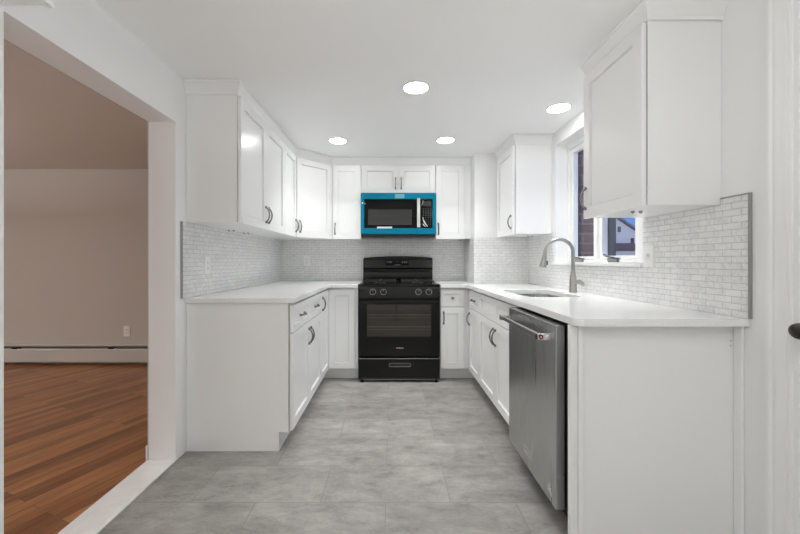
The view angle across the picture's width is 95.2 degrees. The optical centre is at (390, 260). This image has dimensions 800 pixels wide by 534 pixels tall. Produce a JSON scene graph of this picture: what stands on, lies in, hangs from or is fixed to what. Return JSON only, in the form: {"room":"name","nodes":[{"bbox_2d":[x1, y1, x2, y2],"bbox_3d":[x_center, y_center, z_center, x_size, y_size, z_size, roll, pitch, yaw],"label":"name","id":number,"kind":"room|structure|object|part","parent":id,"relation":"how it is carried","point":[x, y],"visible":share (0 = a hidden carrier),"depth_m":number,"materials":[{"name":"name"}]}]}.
{"room":"kitchen","nodes":[
{"label":"kitchen","id":0,"kind":"room"},
{"bbox_2d":[4,364,146,533],"bbox_3d":[-3.486,1.164,1.215,4.227,0.060,5.630,0,0,0],"label":"floor","id":1,"kind":"structure","parent":0,"point":[73,433],"depth_m":2.36,"materials":[{"name":"brown wood"}]},
{"bbox_2d":[4,40,146,168],"bbox_3d":[-3.486,-1.051,1.215,4.227,0.080,5.630,0,0,0],"label":"ceiling","id":2,"kind":"structure","parent":0,"point":[52,120],"depth_m":2.70,"materials":[{"name":"white paint"}]},
{"bbox_2d":[0,0,281,533],"bbox_3d":[-1.292,0.034,1.235,0.161,2.200,5.670,0,0,0],"label":"wall","id":3,"kind":"structure","parent":0,"point":[79,39],"depth_m":2.07,"materials":[{"name":"white paint"}]},
{"bbox_2d":[0,0,53,7],"bbox_3d":[-1.063,-0.874,0.603,0.312,0.382,0.765,0,0,0],"label":"crown molding","id":4,"kind":"structure","parent":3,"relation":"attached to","point":[48,3],"depth_m":0.97,"materials":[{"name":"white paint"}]},
{"bbox_3d":[-0.916,-0.839,0.793,0.019,0.312,0.380,0,0,0],"label":"door","id":5,"kind":"part","parent":4,"relation":"part of","materials":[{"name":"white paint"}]},
{"bbox_2d":[180,221,182,298],"bbox_3d":[-1.214,-0.006,2.116,0.012,0.448,0.007,0,0,0],"label":"trim","id":6,"kind":"structure","parent":3,"relation":"attached to","point":[181,222],"depth_m":2.11,"materials":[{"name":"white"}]},
{"bbox_2d":[204,257,209,273],"bbox_3d":[-1.208,0.029,2.400,0.008,0.115,0.070,0,0,0],"label":"wall outlet","id":7,"kind":"object","parent":3,"relation":"attached to","point":[206,259],"visible":1,"depth_m":2.39,"materials":[{"name":"white plastic"}]},
{"bbox_2d":[186,95,284,233],"bbox_3d":[-1.037,-0.610,2.615,0.363,0.781,0.890,0,0,0],"label":"upper cabinet","id":8,"kind":"object","parent":3,"relation":"attached to","point":[235,162],"visible":1,"depth_m":2.17,"materials":[{"name":"white paint"}]},
{"bbox_3d":[-0.899,-0.603,2.393,0.019,0.755,0.444,0,0,0],"label":"door","id":9,"kind":"part","parent":8,"relation":"part of","materials":[{"name":"white paint"}]},
{"bbox_3d":[-0.873,-0.329,2.590,0.034,0.125,0.019,0,0,0],"label":"handle","id":10,"kind":"part","parent":8,"relation":"part of","materials":[{"name":"silver metal"}]},
{"bbox_3d":[-0.873,-0.329,2.644,0.034,0.125,0.019,0,0,0],"label":"handle","id":11,"kind":"part","parent":8,"relation":"part of","materials":[{"name":"silver metal"}]},
{"bbox_3d":[-0.899,-0.603,2.838,0.019,0.755,0.440,0,0,0],"label":"door","id":12,"kind":"part","parent":8,"relation":"part of","materials":[{"name":"white paint"}]},
{"bbox_2d":[183,79,471,164],"bbox_3d":[-0.452,-1.026,3.223,2.603,0.078,0.999,0,0,-43],"label":"crown molding","id":13,"kind":"structure","parent":8,"relation":"attached to","point":[192,86],"depth_m":3.13,"materials":[{"name":"white paint"}]},
{"bbox_2d":[246,145,298,236],"bbox_3d":[-1.037,-0.613,3.259,0.363,0.774,0.393,0,0,0],"label":"upper cabinet","id":14,"kind":"object","parent":3,"relation":"attached to","point":[290,158],"visible":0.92,"depth_m":3.27,"materials":[{"name":"white paint"}]},
{"bbox_3d":[-0.899,-0.603,3.248,0.019,0.755,0.370,0,0,0],"label":"door","id":15,"kind":"part","parent":14,"relation":"part of","materials":[{"name":"white paint"}]},
{"bbox_2d":[267,157,333,239],"bbox_3d":[-0.912,-0.613,3.757,0.614,0.774,0.623,0,0,0],"label":"upper cabinet","id":16,"kind":"object","parent":3,"relation":"attached to","point":[313,178],"visible":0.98,"depth_m":3.60,"materials":[{"name":"white paint"}]},
{"bbox_3d":[-0.752,-0.603,3.600,0.019,0.755,0.405,0,0,45],"label":"door","id":17,"kind":"part","parent":16,"relation":"part of","materials":[{"name":"white paint"}]},
{"bbox_2d":[4,169,463,363],"bbox_3d":[-2.392,0.051,4.090,6.417,2.285,0.120,0,0,0],"label":"wall","id":18,"kind":"structure","parent":0,"point":[75,240],"depth_m":4.03,"materials":[{"name":"grey paint"}]},
{"bbox_2d":[4,344,146,361],"bbox_3d":[-3.475,1.012,3.997,4.150,0.185,0.065,0,0,0],"label":"baseboard heater","id":19,"kind":"object","parent":18,"relation":"attached to","point":[12,352],"visible":0.55,"depth_m":3.96,"materials":[{"name":"white metal"}]},
{"bbox_3d":[-3.475,1.012,4.002,4.150,0.185,0.054,0,0,0],"label":"panel","id":20,"kind":"part","parent":19,"relation":"part of","materials":[{"name":"white metal"}]},
{"bbox_2d":[124,326,129,335],"bbox_3d":[-2.915,0.774,4.026,0.070,0.115,0.008,0,0,0],"label":"wall outlet","id":21,"kind":"object","parent":18,"relation":"attached to","point":[126,328],"visible":1,"depth_m":4.02,"materials":[{"name":"white plastic"}]},
{"bbox_2d":[304,256,309,265],"bbox_3d":[-0.935,-0.001,4.058,0.070,0.115,0.008,0,0,0],"label":"wall outlet","id":22,"kind":"object","parent":18,"relation":"attached to","point":[306,258],"visible":1,"depth_m":4.06,"materials":[{"name":"white plastic"}]},
{"bbox_2d":[332,165,362,239],"bbox_3d":[-0.459,-0.613,3.887,0.303,0.774,0.363,0,0,0],"label":"upper cabinet","id":23,"kind":"object","parent":18,"relation":"attached to","point":[346,179],"visible":0.96,"depth_m":3.75,"materials":[{"name":"white paint"}]},
{"bbox_2d":[361,165,434,192],"bbox_3d":[0.075,-0.846,3.887,0.760,0.309,0.363,0,0,0],"label":"upper cabinet","id":24,"kind":"object","parent":18,"relation":"attached to","point":[374,178],"visible":0.92,"depth_m":3.74,"materials":[{"name":"white paint"}]},
{"bbox_3d":[-0.115,-0.838,3.749,0.377,0.285,0.019,0,0,0],"label":"door","id":25,"kind":"part","parent":24,"relation":"part of","materials":[{"name":"white paint"}]},
{"bbox_2d":[361,193,435,238],"bbox_3d":[0.075,-0.461,3.838,0.758,0.450,0.440,0,0,0],"label":"microwave","id":26,"kind":"object","parent":24,"relation":"attached to","point":[383,215],"visible":1,"depth_m":3.67,"materials":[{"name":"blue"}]},
{"bbox_3d":[-0.004,-0.476,3.684,0.531,0.290,0.032,0,0,0],"label":"door","id":27,"kind":"part","parent":26,"relation":"part of","materials":[{"name":"black glass"}]},
{"bbox_3d":[0.274,-0.479,3.643,0.033,0.294,0.049,0,0,0],"label":"handle","id":28,"kind":"part","parent":26,"relation":"part of","materials":[{"name":"silver metal"}]},
{"bbox_3d":[0.340,-0.476,3.685,0.154,0.290,0.030,0,0,0],"label":"control panel","id":29,"kind":"part","parent":26,"relation":"part of","materials":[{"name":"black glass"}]},
{"bbox_3d":[0.265,-0.838,3.749,0.377,0.285,0.019,0,0,0],"label":"door","id":30,"kind":"part","parent":24,"relation":"part of","materials":[{"name":"white paint"}]},
{"bbox_2d":[432,165,470,239],"bbox_3d":[0.640,-0.613,3.887,0.367,0.774,0.363,0,0,0],"label":"upper cabinet","id":31,"kind":"object","parent":18,"relation":"attached to","point":[452,182],"visible":0.96,"depth_m":3.75,"materials":[{"name":"white paint"}]},
{"bbox_2d":[98,378,567,533],"bbox_3d":[0.195,1.164,1.235,2.830,0.060,5.670,0,0,0],"label":"floor","id":32,"kind":"structure","parent":0,"point":[368,456],"depth_m":1.90,"materials":[{"name":"grey tile"}]},
{"bbox_2d":[57,460,175,533],"bbox_3d":[-1.296,1.129,1.609,0.161,0.011,0.915,0,0,0],"label":"threshold","id":33,"kind":"object","parent":32,"relation":"on","point":[108,507],"visible":1,"depth_m":1.72,"materials":[{"name":"white stone"}]},
{"bbox_2d":[187,293,320,450],"bbox_3d":[-0.886,0.693,2.622,0.666,0.883,0.896,0,0,0],"label":"base cabinet","id":34,"kind":"object","parent":32,"relation":"on","point":[253,369],"visible":0.98,"depth_m":2.18,"materials":[{"name":"white paint"}]},
{"bbox_3d":[-0.597,0.348,2.404,0.019,0.161,0.441,0,0,0],"label":"drawer","id":35,"kind":"part","parent":34,"relation":"part of","materials":[{"name":"white paint"}]},
{"bbox_3d":[-0.597,0.725,2.404,0.019,0.579,0.441,0,0,0],"label":"door","id":36,"kind":"part","parent":34,"relation":"part of","materials":[{"name":"white paint"}]},
{"bbox_3d":[-0.570,0.534,2.598,0.034,0.125,0.019,0,0,0],"label":"handle","id":37,"kind":"part","parent":34,"relation":"part of","materials":[{"name":"silver metal"}]},
{"bbox_3d":[-0.597,0.348,2.848,0.019,0.161,0.441,0,0,0],"label":"drawer","id":38,"kind":"part","parent":34,"relation":"part of","materials":[{"name":"white paint"}]},
{"bbox_3d":[-0.597,0.725,2.848,0.019,0.579,0.441,0,0,0],"label":"door","id":39,"kind":"part","parent":34,"relation":"part of","materials":[{"name":"white paint"}]},
{"bbox_2d":[318,288,358,380],"bbox_3d":[-0.765,0.693,3.571,0.908,0.883,0.997,0,0,0],"label":"base cabinet","id":40,"kind":"object","parent":32,"relation":"on","point":[339,306],"visible":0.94,"depth_m":3.44,"materials":[{"name":"white paint"}]},
{"bbox_2d":[185,281,361,302],"bbox_3d":[-0.765,0.234,3.114,0.908,0.030,1.908,0,0,0],"label":"countertop","id":41,"kind":"structure","parent":40,"relation":"on","point":[279,291],"depth_m":2.54,"materials":[{"name":"white stone"}]},
{"bbox_3d":[-0.597,0.641,3.255,0.019,0.747,0.362,0,0,0],"label":"door","id":42,"kind":"part","parent":40,"relation":"part of","materials":[{"name":"white paint"}]},
{"bbox_3d":[-0.463,0.641,3.446,0.246,0.747,0.019,0,0,0],"label":"door","id":43,"kind":"part","parent":40,"relation":"part of","materials":[{"name":"white paint"}]},
{"bbox_2d":[358,256,439,381],"bbox_3d":[0.076,0.540,3.708,0.766,1.188,0.701,0,0,0],"label":"gas range","id":44,"kind":"object","parent":32,"relation":"on","point":[399,301],"visible":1,"depth_m":3.42,"materials":[{"name":"black metal"}]},
{"bbox_3d":[0.076,0.620,3.420,0.760,0.532,0.036,0,0,0],"label":"oven door","id":45,"kind":"part","parent":44,"relation":"part of","materials":[{"name":"black glass"}]},
{"bbox_3d":[0.076,1.004,3.422,0.760,0.192,0.036,0,0,0],"label":"drawer","id":46,"kind":"part","parent":44,"relation":"part of","materials":[{"name":"black metal"}]},
{"bbox_2d":[358,281,439,286],"bbox_3d":[0.076,0.229,3.690,0.766,0.022,0.540,0,0,0],"label":"cooktop","id":47,"kind":"object","parent":44,"relation":"in","point":[364,283],"depth_m":3.42,"materials":[{"name":"black metal"}]},
{"bbox_3d":[0.076,0.295,3.426,0.764,0.108,0.037,0,0,0],"label":"control panel","id":48,"kind":"part","parent":44,"relation":"part of","materials":[{"name":"black metal"}]},
{"bbox_3d":[0.076,0.377,3.379,0.748,0.031,0.044,0,0,0],"label":"handle","id":49,"kind":"part","parent":44,"relation":"part of","materials":[{"name":"black metal"}]},
{"bbox_3d":[0.076,1.105,3.420,0.664,0.010,0.020,0,0,0],"label":"trim","id":50,"kind":"part","parent":44,"relation":"part of","materials":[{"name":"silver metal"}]},
{"bbox_3d":[0.083,0.966,3.397,0.206,0.040,0.012,0,0,0],"label":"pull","id":51,"kind":"part","parent":44,"relation":"part of","materials":[{"name":"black metal"}]},
{"bbox_2d":[439,288,474,377],"bbox_3d":[0.643,0.693,3.731,0.361,0.883,0.657,0,0,0],"label":"base cabinet","id":52,"kind":"object","parent":32,"relation":"on","point":[454,302],"visible":0.87,"depth_m":3.45,"materials":[{"name":"white paint"}]},
{"bbox_3d":[0.578,0.348,3.446,0.221,0.161,0.019,0,0,0],"label":"drawer","id":53,"kind":"part","parent":52,"relation":"part of","materials":[{"name":"white paint"}]},
{"bbox_3d":[0.578,0.725,3.446,0.221,0.579,0.019,0,0,0],"label":"door","id":54,"kind":"part","parent":52,"relation":"part of","materials":[{"name":"white paint"}]},
{"bbox_2d":[466,289,479,382],"bbox_3d":[1.021,0.693,3.273,0.657,0.883,0.522,0,0,0],"label":"base cabinet","id":55,"kind":"object","parent":32,"relation":"on","point":[473,313],"visible":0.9,"depth_m":3.22,"materials":[{"name":"white paint"}]},
{"bbox_3d":[0.737,0.348,3.206,0.019,0.161,0.385,0,0,0],"label":"drawer","id":56,"kind":"part","parent":55,"relation":"part of","materials":[{"name":"white paint"}]},
{"bbox_3d":[0.737,0.725,3.206,0.019,0.579,0.385,0,0,0],"label":"door","id":57,"kind":"part","parent":55,"relation":"part of","materials":[{"name":"white paint"}]},
{"bbox_2d":[479,293,519,424],"bbox_3d":[1.021,0.693,2.558,0.657,0.883,0.903,0,0,0],"label":"base cabinet","id":58,"kind":"object","parent":32,"relation":"on","point":[493,331],"visible":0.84,"depth_m":2.54,"materials":[{"name":"white paint"}]},
{"bbox_3d":[0.737,0.348,2.784,0.019,0.161,0.449,0,0,0],"label":"false drawer","id":59,"kind":"part","parent":58,"relation":"part of","materials":[{"name":"white paint"}]},
{"bbox_3d":[0.737,0.725,2.784,0.019,0.579,0.449,0,0,0],"label":"door","id":60,"kind":"part","parent":58,"relation":"part of","materials":[{"name":"white paint"}]},
{"bbox_3d":[0.710,0.534,2.530,0.034,0.125,0.019,0,0,0],"label":"handle","id":61,"kind":"part","parent":58,"relation":"part of","materials":[{"name":"silver metal"}]},
{"bbox_3d":[0.737,0.725,2.333,0.019,0.579,0.448,0,0,0],"label":"door","id":62,"kind":"part","parent":58,"relation":"part of","materials":[{"name":"white paint"}]},
{"bbox_3d":[0.737,0.348,2.333,0.019,0.161,0.448,0,0,0],"label":"false drawer","id":63,"kind":"part","parent":58,"relation":"part of","materials":[{"name":"white paint"}]},
{"bbox_2d":[434,281,749,326],"bbox_3d":[0.911,0.234,2.725,0.896,0.030,2.685,0,0,0],"label":"countertop","id":64,"kind":"structure","parent":58,"relation":"on","point":[583,309],"depth_m":1.68,"materials":[{"name":"white stone"}]},
{"bbox_2d":[518,294,559,296],"bbox_3d":[1.010,0.346,2.500,0.390,0.192,0.600,0,0,0],"label":"sink","id":65,"kind":"object","parent":64,"relation":"in","point":[528,295],"visible":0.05,"depth_m":2.78,"materials":[{"name":"silver metal"}]},
{"bbox_2d":[539,238,584,292],"bbox_3d":[1.183,0.028,2.534,0.293,0.382,0.085,0,0,0],"label":"faucet","id":66,"kind":"object","parent":64,"relation":"on","point":[573,281],"visible":1,"depth_m":2.54,"materials":[{"name":"silver metal"}]},
{"bbox_3d":[1.172,-0.042,2.550,0.224,0.243,0.025,0,0,0],"label":"spout","id":67,"kind":"part","parent":66,"relation":"part of","materials":[{"name":"silver metal"}]},
{"bbox_3d":[1.304,0.151,2.517,0.033,0.050,0.062,0,0,-43],"label":"lever","id":68,"kind":"part","parent":66,"relation":"part of","materials":[{"name":"silver metal"}]},
{"bbox_2d":[499,307,567,517],"bbox_3d":[0.973,0.700,1.802,0.714,0.868,0.600,0,0,0],"label":"dishwasher","id":69,"kind":"object","parent":32,"relation":"on","point":[538,343],"visible":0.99,"depth_m":1.65,"materials":[{"name":"silver metal"}]},
{"bbox_3d":[0.628,0.319,1.804,0.023,0.023,0.516,0,0,0],"label":"handle","id":70,"kind":"part","parent":69,"relation":"part of","materials":[{"name":"silver metal"}]},
{"bbox_2d":[568,324,733,533],"bbox_3d":[1.029,0.693,1.442,0.658,0.883,0.033,0,0,0],"label":"end panel","id":71,"kind":"object","parent":32,"relation":"on","point":[651,409],"visible":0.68,"depth_m":1.44,"materials":[{"name":"white paint"}]},
{"bbox_2d":[93,0,640,156],"bbox_3d":[0.070,-1.106,1.235,2.580,0.080,5.670,0,0,0],"label":"ceiling","id":72,"kind":"structure","parent":0,"point":[322,70],"depth_m":1.94,"materials":[{"name":"white paint"}]},
{"bbox_2d":[328,137,347,143],"bbox_3d":[-0.469,-1.063,3.230,0.176,0.006,0.176,0,0,0],"label":"recessed light","id":73,"kind":"object","parent":72,"relation":"in","point":[335,140],"visible":1,"depth_m":3.21,"materials":[{"name":"white paint"}]},
{"bbox_2d":[402,80,429,94],"bbox_3d":[0.153,-1.063,2.240,0.176,0.006,0.176,0,0,0],"label":"recessed light","id":74,"kind":"object","parent":72,"relation":"in","point":[416,87],"visible":1,"depth_m":2.23,"materials":[{"name":"white paint"}]},
{"bbox_2d":[436,137,455,143],"bbox_3d":[0.480,-1.063,3.210,0.176,0.006,0.176,0,0,0],"label":"recessed light","id":75,"kind":"object","parent":72,"relation":"in","point":[444,140],"visible":1,"depth_m":3.21,"materials":[{"name":"white paint"}]},
{"bbox_2d":[545,103,572,113],"bbox_3d":[1.167,-1.063,2.540,0.176,0.006,0.176,0,0,0],"label":"recessed light","id":76,"kind":"object","parent":72,"relation":"in","point":[558,107],"visible":1,"depth_m":2.54,"materials":[{"name":"white paint"}]},
{"bbox_2d":[465,153,528,307],"bbox_3d":[1.089,0.034,3.831,0.543,2.200,0.478,0,0,0],"label":"wall","id":77,"kind":"structure","parent":0,"point":[496,260],"depth_m":3.59,"materials":[{"name":"white paint"}]},
{"bbox_2d":[464,238,473,282],"bbox_3d":[0.821,-0.006,3.831,0.008,0.448,0.462,0,0,0],"label":"wall","id":78,"kind":"structure","parent":77,"relation":"attached to","point":[469,243],"depth_m":3.80,"materials":[{"name":"white stone"}]},
{"bbox_2d":[528,0,764,533],"bbox_3d":[1.446,0.034,1.235,0.188,2.200,5.670,0,0,0],"label":"wall","id":79,"kind":"structure","parent":0,"point":[743,24],"depth_m":1.47,"materials":[{"name":"white paint"}]},
{"bbox_2d":[497,144,550,237],"bbox_3d":[1.177,-0.610,3.345,0.363,0.781,0.509,0,0,0],"label":"upper cabinet","id":80,"kind":"object","parent":79,"relation":"attached to","point":[524,170],"visible":1,"depth_m":3.09,"materials":[{"name":"white paint"}]},
{"bbox_3d":[1.040,-0.603,3.320,0.019,0.755,0.457,0,0,0],"label":"door","id":81,"kind":"part","parent":80,"relation":"part of","materials":[{"name":"white paint"}]},
{"bbox_2d":[495,134,552,159],"bbox_3d":[1.191,-1.026,3.328,0.336,0.078,0.542,0,0,0],"label":"crown molding","id":82,"kind":"structure","parent":80,"relation":"attached to","point":[514,139],"depth_m":3.08,"materials":[{"name":"white paint"}]},
{"bbox_2d":[552,262,642,266],"bbox_3d":[1.395,0.021,2.502,0.114,0.024,1.075,0,0,0],"label":"window sill","id":83,"kind":"structure","parent":79,"relation":"attached to","point":[615,264],"depth_m":2.29,"materials":[{"name":"white paint"}]},
{"bbox_2d":[567,135,641,262],"bbox_3d":[1.450,-0.472,2.494,0.121,0.962,1.033,0,0,0],"label":"window","id":84,"kind":"structure","parent":79,"relation":"in","point":[600,224],"depth_m":2.82,"materials":[{"name":"white paint"}]},
{"bbox_3d":[1.432,-0.021,2.803,0.084,0.058,0.117,0,0,0],"label":"crank handle","id":85,"kind":"part","parent":84,"relation":"part of","materials":[{"name":"silver metal"}]},
{"bbox_3d":[1.488,-0.460,2.792,0.040,0.893,0.361,0,0,0],"label":"sash","id":86,"kind":"part","parent":84,"relation":"part of","materials":[{"name":"white paint"}]},
{"bbox_3d":[1.432,-0.021,2.378,0.084,0.058,0.117,0,0,0],"label":"crank handle","id":87,"kind":"part","parent":84,"relation":"part of","materials":[{"name":"silver metal"}]},
{"bbox_3d":[1.488,-0.460,2.368,0.040,0.893,0.411,0,0,0],"label":"sash","id":88,"kind":"part","parent":84,"relation":"part of","materials":[{"name":"white paint"}]},
{"bbox_2d":[643,245,653,267],"bbox_3d":[1.344,-0.024,1.912,0.016,0.115,0.078,0,0,0],"label":"light switch","id":89,"kind":"object","parent":79,"relation":"attached to","point":[648,251],"visible":1,"depth_m":1.91,"materials":[{"name":"white plastic"}]},
{"bbox_2d":[579,20,721,218],"bbox_3d":[1.177,-0.610,1.726,0.363,0.781,0.458,0,0,0],"label":"upper cabinet","id":90,"kind":"object","parent":79,"relation":"attached to","point":[653,104],"visible":1,"depth_m":1.50,"materials":[{"name":"white paint"}]},
{"bbox_3d":[1.013,-0.329,1.928,0.034,0.125,0.019,0,0,0],"label":"handle","id":91,"kind":"part","parent":90,"relation":"part of","materials":[{"name":"silver metal"}]},
{"bbox_3d":[1.040,-0.603,1.728,0.019,0.755,0.452,0,0,0],"label":"door","id":92,"kind":"part","parent":90,"relation":"part of","materials":[{"name":"white paint"}]},
{"bbox_2d":[579,0,727,74],"bbox_3d":[1.191,-1.026,1.726,0.336,0.078,0.522,0,0,0],"label":"crown molding","id":93,"kind":"structure","parent":90,"relation":"on","point":[645,10],"depth_m":1.49,"materials":[{"name":"white paint"}]},
{"bbox_2d":[720,192,752,318],"bbox_3d":[1.354,-0.020,1.435,0.012,0.476,0.123,0,0,0],"label":"trim","id":94,"kind":"structure","parent":79,"relation":"attached to","point":[750,194],"depth_m":1.37,"materials":[{"name":"grey metal"}]},
{"bbox_2d":[734,327,743,533],"bbox_3d":[1.353,0.693,1.420,0.011,0.883,0.036,0,0,0],"label":"trim","id":95,"kind":"structure","parent":79,"relation":"attached to","point":[738,331],"depth_m":1.41,"materials":[{"name":"white paint"}]},
{"bbox_2d":[765,0,799,533],"bbox_3d":[1.379,0.071,0.819,0.171,2.126,0.975,0,0,0],"label":"door","id":96,"kind":"structure","parent":79,"relation":"in","point":[782,17],"depth_m":1.26,"materials":[{"name":"white paint"}]},
{"bbox_3d":[1.338,0.226,1.168,0.088,0.056,0.068,0,0,0],"label":"knob","id":97,"kind":"part","parent":96,"relation":"part of","materials":[{"name":"brown metal"}]},
{"label":"outside","id":98,"kind":"structure","parent":0,"visible":0},
{"bbox_3d":[60.775,1.384,60.000,118.450,0.100,160.000,0,0,0],"label":"ground","id":99,"kind":"structure","parent":98,"visible":0},
{"bbox_2d":[578,150,593,259],"bbox_3d":[1.664,-0.766,3.300,0.242,4.199,0.600,0,0,0],"label":"wall","id":100,"kind":"structure","parent":99,"relation":"on","point":[585,226],"depth_m":3.00,"materials":[{"name":"brown brick"}]},
{"bbox_2d":[608,218,615,255],"bbox_3d":[1.818,-0.766,3.025,0.060,4.199,0.070,0,0,0],"label":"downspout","id":101,"kind":"object","parent":100,"relation":"attached to","point":[611,221],"visible":0.02,"depth_m":2.99,"materials":[{"name":"grey"}]},
{"bbox_2d":[616,218,634,242],"bbox_3d":[43.000,-3.726,75.000,17.000,10.120,11.000,0,0,0],"label":"house","id":102,"kind":"structure","parent":99,"relation":"on","point":[625,232],"depth_m":70.00,"materials":[{"name":"grey"}]},
{"bbox_2d":[616,243,634,262],"bbox_3d":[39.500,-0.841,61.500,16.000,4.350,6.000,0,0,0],"label":"fence","id":103,"kind":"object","parent":99,"relation":"on","point":[621,248],"visible":0.16,"depth_m":59.00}
]}

